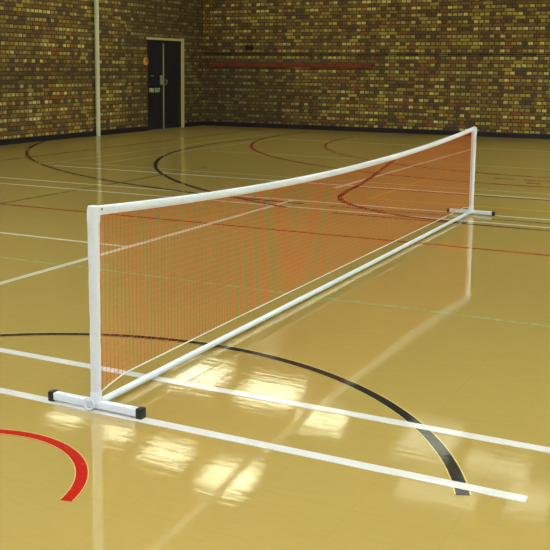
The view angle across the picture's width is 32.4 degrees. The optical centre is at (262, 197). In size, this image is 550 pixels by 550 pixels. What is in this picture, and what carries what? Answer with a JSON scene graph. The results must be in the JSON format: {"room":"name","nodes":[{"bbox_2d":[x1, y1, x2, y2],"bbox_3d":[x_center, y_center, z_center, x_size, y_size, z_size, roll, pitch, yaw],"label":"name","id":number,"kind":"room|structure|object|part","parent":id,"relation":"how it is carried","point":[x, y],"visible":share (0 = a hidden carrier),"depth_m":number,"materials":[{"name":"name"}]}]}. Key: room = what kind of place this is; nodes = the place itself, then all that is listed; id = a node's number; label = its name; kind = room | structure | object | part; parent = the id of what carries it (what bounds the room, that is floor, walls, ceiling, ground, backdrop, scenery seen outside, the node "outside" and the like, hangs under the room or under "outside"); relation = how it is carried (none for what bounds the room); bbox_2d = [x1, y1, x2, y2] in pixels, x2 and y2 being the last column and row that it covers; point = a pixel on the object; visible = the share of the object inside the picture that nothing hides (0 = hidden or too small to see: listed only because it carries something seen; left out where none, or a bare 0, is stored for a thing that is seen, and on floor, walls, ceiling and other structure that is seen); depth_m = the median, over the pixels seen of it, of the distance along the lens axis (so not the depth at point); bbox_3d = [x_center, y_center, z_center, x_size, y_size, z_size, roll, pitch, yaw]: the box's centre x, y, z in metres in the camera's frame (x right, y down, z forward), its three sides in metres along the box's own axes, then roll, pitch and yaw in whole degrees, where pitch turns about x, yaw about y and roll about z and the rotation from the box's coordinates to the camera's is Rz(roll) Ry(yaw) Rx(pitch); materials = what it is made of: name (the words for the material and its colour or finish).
{"room":"sports hall","nodes":[
{"label":"sports hall","id":0,"kind":"room"},
{"bbox_2d":[0,0,202,138],"bbox_3d":[-7.316,-2.764,11.139,0.250,5.100,25.735,4,9,26],"label":"wall","id":1,"kind":"structure","parent":0,"point":[47,47],"depth_m":18.51,"materials":[{"name":"brick"}]},
{"bbox_2d":[93,0,100,135],"bbox_3d":[-3.285,-3.762,18.652,0.126,5.100,0.104,4,9,26],"label":"downpipe","id":2,"kind":"object","parent":1,"relation":"attached to","point":[96,2],"visible":1,"depth_m":18.78,"materials":[{"name":"metal"}]},
{"bbox_2d":[0,121,203,144],"bbox_3d":[-7.216,-0.281,11.418,0.025,0.105,25.735,4,9,26],"label":"baseboard","id":3,"kind":"structure","parent":1,"relation":"attached to","point":[9,141],"depth_m":18.42,"materials":[{"name":"paint"}]},
{"bbox_2d":[143,57,148,64],"bbox_3d":[-2.515,-2.937,20.410,0.055,0.170,0.170,4,9,26],"label":"button","id":4,"kind":"object","parent":1,"relation":"attached to","point":[145,59],"visible":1,"depth_m":20.38,"materials":[{"name":"orange plastic"}]},
{"bbox_2d":[146,37,183,130],"bbox_3d":[-2.192,-2.556,21.220,0.124,2.030,1.525,4,9,26],"label":"door","id":5,"kind":"structure","parent":1,"relation":"in","point":[165,67],"depth_m":21.22,"materials":[{"name":"paint"}]},
{"bbox_3d":[-2.533,-2.443,20.597,0.084,1.970,0.030,4,9,26],"label":"frame","id":6,"kind":"part","parent":5,"relation":"part of","materials":[{"name":"paint"}]},
{"bbox_2d":[0,125,549,549],"bbox_3d":[0.933,0.501,7.379,18.780,0.200,26.235,4,9,26],"label":"floor","id":7,"kind":"structure","parent":0,"point":[148,486],"depth_m":4.63,"materials":[{"name":"beige wood"}]},
{"bbox_2d":[0,429,88,501],"bbox_3d":[-0.963,0.929,3.410,0.945,0.001,0.462,4,9,26],"label":"arc","id":8,"kind":"object","parent":7,"relation":"on","point":[80,464],"visible":1,"depth_m":3.39},
{"bbox_2d":[0,232,124,246],"bbox_3d":[-3.318,0.206,8.510,5.080,0.001,0.040,4,9,26],"label":"court line","id":9,"kind":"object","parent":7,"relation":"on","point":[0,232],"visible":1,"depth_m":7.70,"materials":[{"name":"white paint"}]},
{"bbox_2d":[0,167,204,203],"bbox_3d":[-1.802,-0.166,11.316,0.040,0.001,4.600,4,9,26],"label":"court line","id":10,"kind":"object","parent":7,"relation":"on","point":[202,167],"visible":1,"depth_m":10.86,"materials":[{"name":"white paint"}]},
{"bbox_2d":[0,129,260,160],"bbox_3d":[-2.964,-0.783,15.722,0.050,0.001,13.300,4,9,26],"label":"court line","id":11,"kind":"object","parent":7,"relation":"on","point":[258,129],"visible":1,"depth_m":16.55,"materials":[{"name":"paint"}]},
{"bbox_2d":[0,200,292,284],"bbox_3d":[-1.930,0.614,5.639,0.050,0.002,10.050,4,9,26],"label":"court line","id":12,"kind":"object","parent":7,"relation":"on","point":[185,230],"visible":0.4,"depth_m":7.26,"materials":[{"name":"white paint"}]},
{"bbox_2d":[39,133,274,164],"bbox_3d":[-1.449,-0.924,16.854,0.040,0.001,7.700,4,9,26],"label":"court line","id":13,"kind":"object","parent":7,"relation":"on","point":[273,133],"visible":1,"depth_m":15.82,"materials":[{"name":"white paint"}]},
{"bbox_2d":[25,141,304,203],"bbox_3d":[-2.359,-0.450,13.341,1.318,0.002,9.015,-4,9,-30],"label":"arc","id":14,"kind":"object","parent":7,"relation":"on","point":[30,147],"visible":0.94,"depth_m":11.92},
{"bbox_2d":[98,137,283,163],"bbox_3d":[-0.992,-0.847,16.321,0.040,0.001,6.250,4,9,26],"label":"court line","id":15,"kind":"object","parent":7,"relation":"on","point":[281,137],"visible":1,"depth_m":15.70,"materials":[{"name":"paint"}]},
{"bbox_2d":[153,138,285,206],"bbox_3d":[-0.727,-0.548,14.159,1.750,0.002,9.381,0,8,-1],"label":"arc","id":16,"kind":"object","parent":7,"relation":"on","point":[161,157],"visible":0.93,"depth_m":12.21},
{"bbox_2d":[0,332,471,495],"bbox_3d":[-0.685,0.813,4.270,3.336,0.001,1.354,3,8,18],"label":"arc","id":17,"kind":"object","parent":7,"relation":"on","point":[455,473],"visible":0.94,"depth_m":4.13},
{"bbox_2d":[0,388,527,502],"bbox_3d":[-1.339,0.817,4.197,4.935,0.002,0.050,4,9,26],"label":"court line","id":18,"kind":"object","parent":7,"relation":"on","point":[396,472],"visible":1,"depth_m":3.47,"materials":[{"name":"white paint"}]},
{"bbox_2d":[48,126,494,419],"bbox_3d":[0.671,0.091,6.478,0.468,0.850,6.076,4,9,26],"label":"net","id":19,"kind":"object","parent":7,"relation":"on","point":[96,400],"visible":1,"depth_m":4.75,"materials":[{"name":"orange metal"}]},
{"bbox_2d":[90,390,101,402],"bbox_3d":[-0.681,0.810,3.872,0.048,0.041,0.048,4,9,26],"label":"socket","id":20,"kind":"object","parent":19,"relation":"attached to","point":[95,395],"depth_m":3.85,"materials":[{"name":"white metal"}]},
{"bbox_3d":[0.669,0.437,6.525,0.006,0.050,5.951,4,9,26],"label":"cord","id":21,"kind":"part","parent":19,"relation":"part of","materials":[{"name":"fabric"}]},
{"bbox_2d":[0,348,549,452],"bbox_3d":[1.527,0.970,3.271,12.900,0.002,0.050,4,9,26],"label":"court line","id":22,"kind":"object","parent":7,"relation":"on","point":[47,358],"visible":1,"depth_m":3.94,"materials":[{"name":"white paint"}]},
{"bbox_2d":[0,256,549,326],"bbox_3d":[1.293,0.683,5.342,15.200,0.001,0.034,4,9,26],"label":"court line","id":23,"kind":"object","parent":7,"relation":"on","point":[0,256],"visible":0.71,"depth_m":5.80,"materials":[{"name":"paint"}]},
{"bbox_2d":[0,177,549,219],"bbox_3d":[2.077,0.160,9.195,17.300,0.001,0.040,4,9,26],"label":"court line","id":24,"kind":"object","parent":7,"relation":"on","point":[0,177],"visible":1,"depth_m":10.10,"materials":[{"name":"white paint"}]},
{"bbox_2d":[1,204,549,255],"bbox_3d":[1.906,0.417,7.317,15.900,0.001,0.042,4,9,26],"label":"court line","id":25,"kind":"object","parent":7,"relation":"on","point":[1,204],"visible":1,"depth_m":8.04,"materials":[{"name":"paint"}]},
{"bbox_2d":[1,183,549,227],"bbox_3d":[1.872,0.214,8.793,17.300,0.001,0.040,4,9,26],"label":"court line","id":26,"kind":"object","parent":7,"relation":"on","point":[1,183],"visible":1,"depth_m":9.53,"materials":[{"name":"paint"}]},
{"bbox_2d":[54,165,549,199],"bbox_3d":[3.766,0.067,9.985,15.000,0.001,0.050,4,9,26],"label":"court line","id":27,"kind":"object","parent":7,"relation":"on","point":[54,165],"visible":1,"depth_m":11.78,"materials":[{"name":"white paint"}]},
{"bbox_2d":[64,162,542,193],"bbox_3d":[3.825,0.006,10.432,15.300,0.001,0.040,4,9,26],"label":"court line","id":28,"kind":"object","parent":7,"relation":"on","point":[64,162],"visible":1,"depth_m":12.13,"materials":[{"name":"white paint"}]},
{"bbox_2d":[218,151,549,169],"bbox_3d":[5.518,-0.286,12.662,14.300,0.001,0.040,4,9,26],"label":"court line","id":29,"kind":"object","parent":7,"relation":"on","point":[218,151],"visible":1,"depth_m":14.73,"materials":[{"name":"paint"}]},
{"bbox_2d":[367,179,427,198],"bbox_3d":[1.645,-0.120,11.208,0.050,0.001,2.300,4,9,26],"label":"court line","id":30,"kind":"object","parent":7,"relation":"on","point":[427,179],"visible":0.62,"depth_m":11.02,"materials":[{"name":"yellow paint"}]},
{"bbox_2d":[250,132,549,187],"bbox_3d":[4.179,-0.316,12.790,4.447,0.002,16.576,-5,10,-37],"label":"arc","id":31,"kind":"object","parent":7,"relation":"on","point":[252,143],"visible":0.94,"depth_m":13.70},
{"bbox_2d":[334,149,470,187],"bbox_3d":[2.312,-0.496,13.982,0.050,0.002,6.500,4,9,26],"label":"court line","id":32,"kind":"object","parent":7,"relation":"on","point":[469,149],"visible":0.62,"depth_m":13.19,"materials":[{"name":"white paint"}]},
{"bbox_2d":[338,160,467,222],"bbox_3d":[1.409,-0.183,11.646,1.124,0.002,6.049,1,8,2],"label":"arc","id":33,"kind":"object","parent":7,"relation":"on","point":[341,195],"visible":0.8,"depth_m":9.97},
{"bbox_2d":[266,138,549,151],"bbox_3d":[6.623,-0.666,15.495,14.900,0.001,0.050,4,9,26],"label":"court line","id":34,"kind":"object","parent":7,"relation":"on","point":[266,138],"visible":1,"depth_m":17.54,"materials":[{"name":"paint"}]},
{"bbox_2d":[323,136,548,177],"bbox_3d":[5.281,-0.316,12.867,3.774,0.002,14.640,-6,10,-40],"label":"arc","id":35,"kind":"object","parent":7,"relation":"on","point":[325,144],"visible":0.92,"depth_m":14.52},
{"bbox_2d":[329,206,549,223],"bbox_3d":[5.188,0.436,7.391,10.100,0.001,0.040,4,9,26],"label":"court line","id":36,"kind":"object","parent":7,"relation":"on","point":[329,206],"visible":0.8,"depth_m":9.04,"materials":[{"name":"paint"}]},
{"bbox_2d":[336,213,549,230],"bbox_3d":[5.098,0.490,6.992,9.900,0.001,0.040,4,9,26],"label":"court line","id":37,"kind":"object","parent":7,"relation":"on","point":[336,213],"visible":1,"depth_m":8.63,"materials":[{"name":"paint"}]},
{"bbox_2d":[358,187,549,200],"bbox_3d":[5.774,0.237,8.873,10.400,0.001,0.035,4,9,26],"label":"court line","id":38,"kind":"object","parent":7,"relation":"on","point":[358,187],"visible":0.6,"depth_m":10.62,"materials":[{"name":"red paint"}]},
{"bbox_2d":[370,198,549,211],"bbox_3d":[5.602,0.351,8.039,9.950,0.001,0.040,4,9,26],"label":"court line","id":39,"kind":"object","parent":7,"relation":"on","point":[370,198],"visible":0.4,"depth_m":9.77,"materials":[{"name":"paint"}]},
{"bbox_2d":[203,0,549,133],"bbox_3d":[6.804,-3.654,18.519,18.780,5.100,0.250,4,9,26],"label":"wall","id":40,"kind":"structure","parent":0,"point":[488,93],"depth_m":20.61,"materials":[{"name":"brick"}]},
{"bbox_2d":[245,45,252,49],"bbox_3d":[-0.317,-3.488,21.987,0.200,0.100,0.060,4,9,26],"label":"junction box","id":41,"kind":"object","parent":40,"relation":"attached to","point":[247,47],"visible":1,"depth_m":21.96,"materials":[{"name":"black"}]},
{"bbox_2d":[211,62,373,67],"bbox_3d":[0.597,-3.020,21.585,4.095,0.096,0.058,4,9,26],"label":"wall rail","id":42,"kind":"object","parent":40,"relation":"attached to","point":[213,64],"visible":1,"depth_m":21.47,"materials":[{"name":"red paint"}]},
{"bbox_2d":[203,53,549,54],"bbox_3d":[6.744,-2.797,18.509,18.260,0.024,0.022,4,9,26],"label":"cable","id":43,"kind":"object","parent":40,"relation":"attached to","point":[203,53],"visible":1,"depth_m":20.42,"materials":[{"name":"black plastic"}]},
{"bbox_2d":[204,121,549,138],"bbox_3d":[6.720,-1.163,18.738,18.280,0.105,0.025,4,9,26],"label":"baseboard","id":44,"kind":"structure","parent":40,"relation":"attached to","point":[210,123],"depth_m":20.84,"materials":[{"name":"paint"}]}
]}

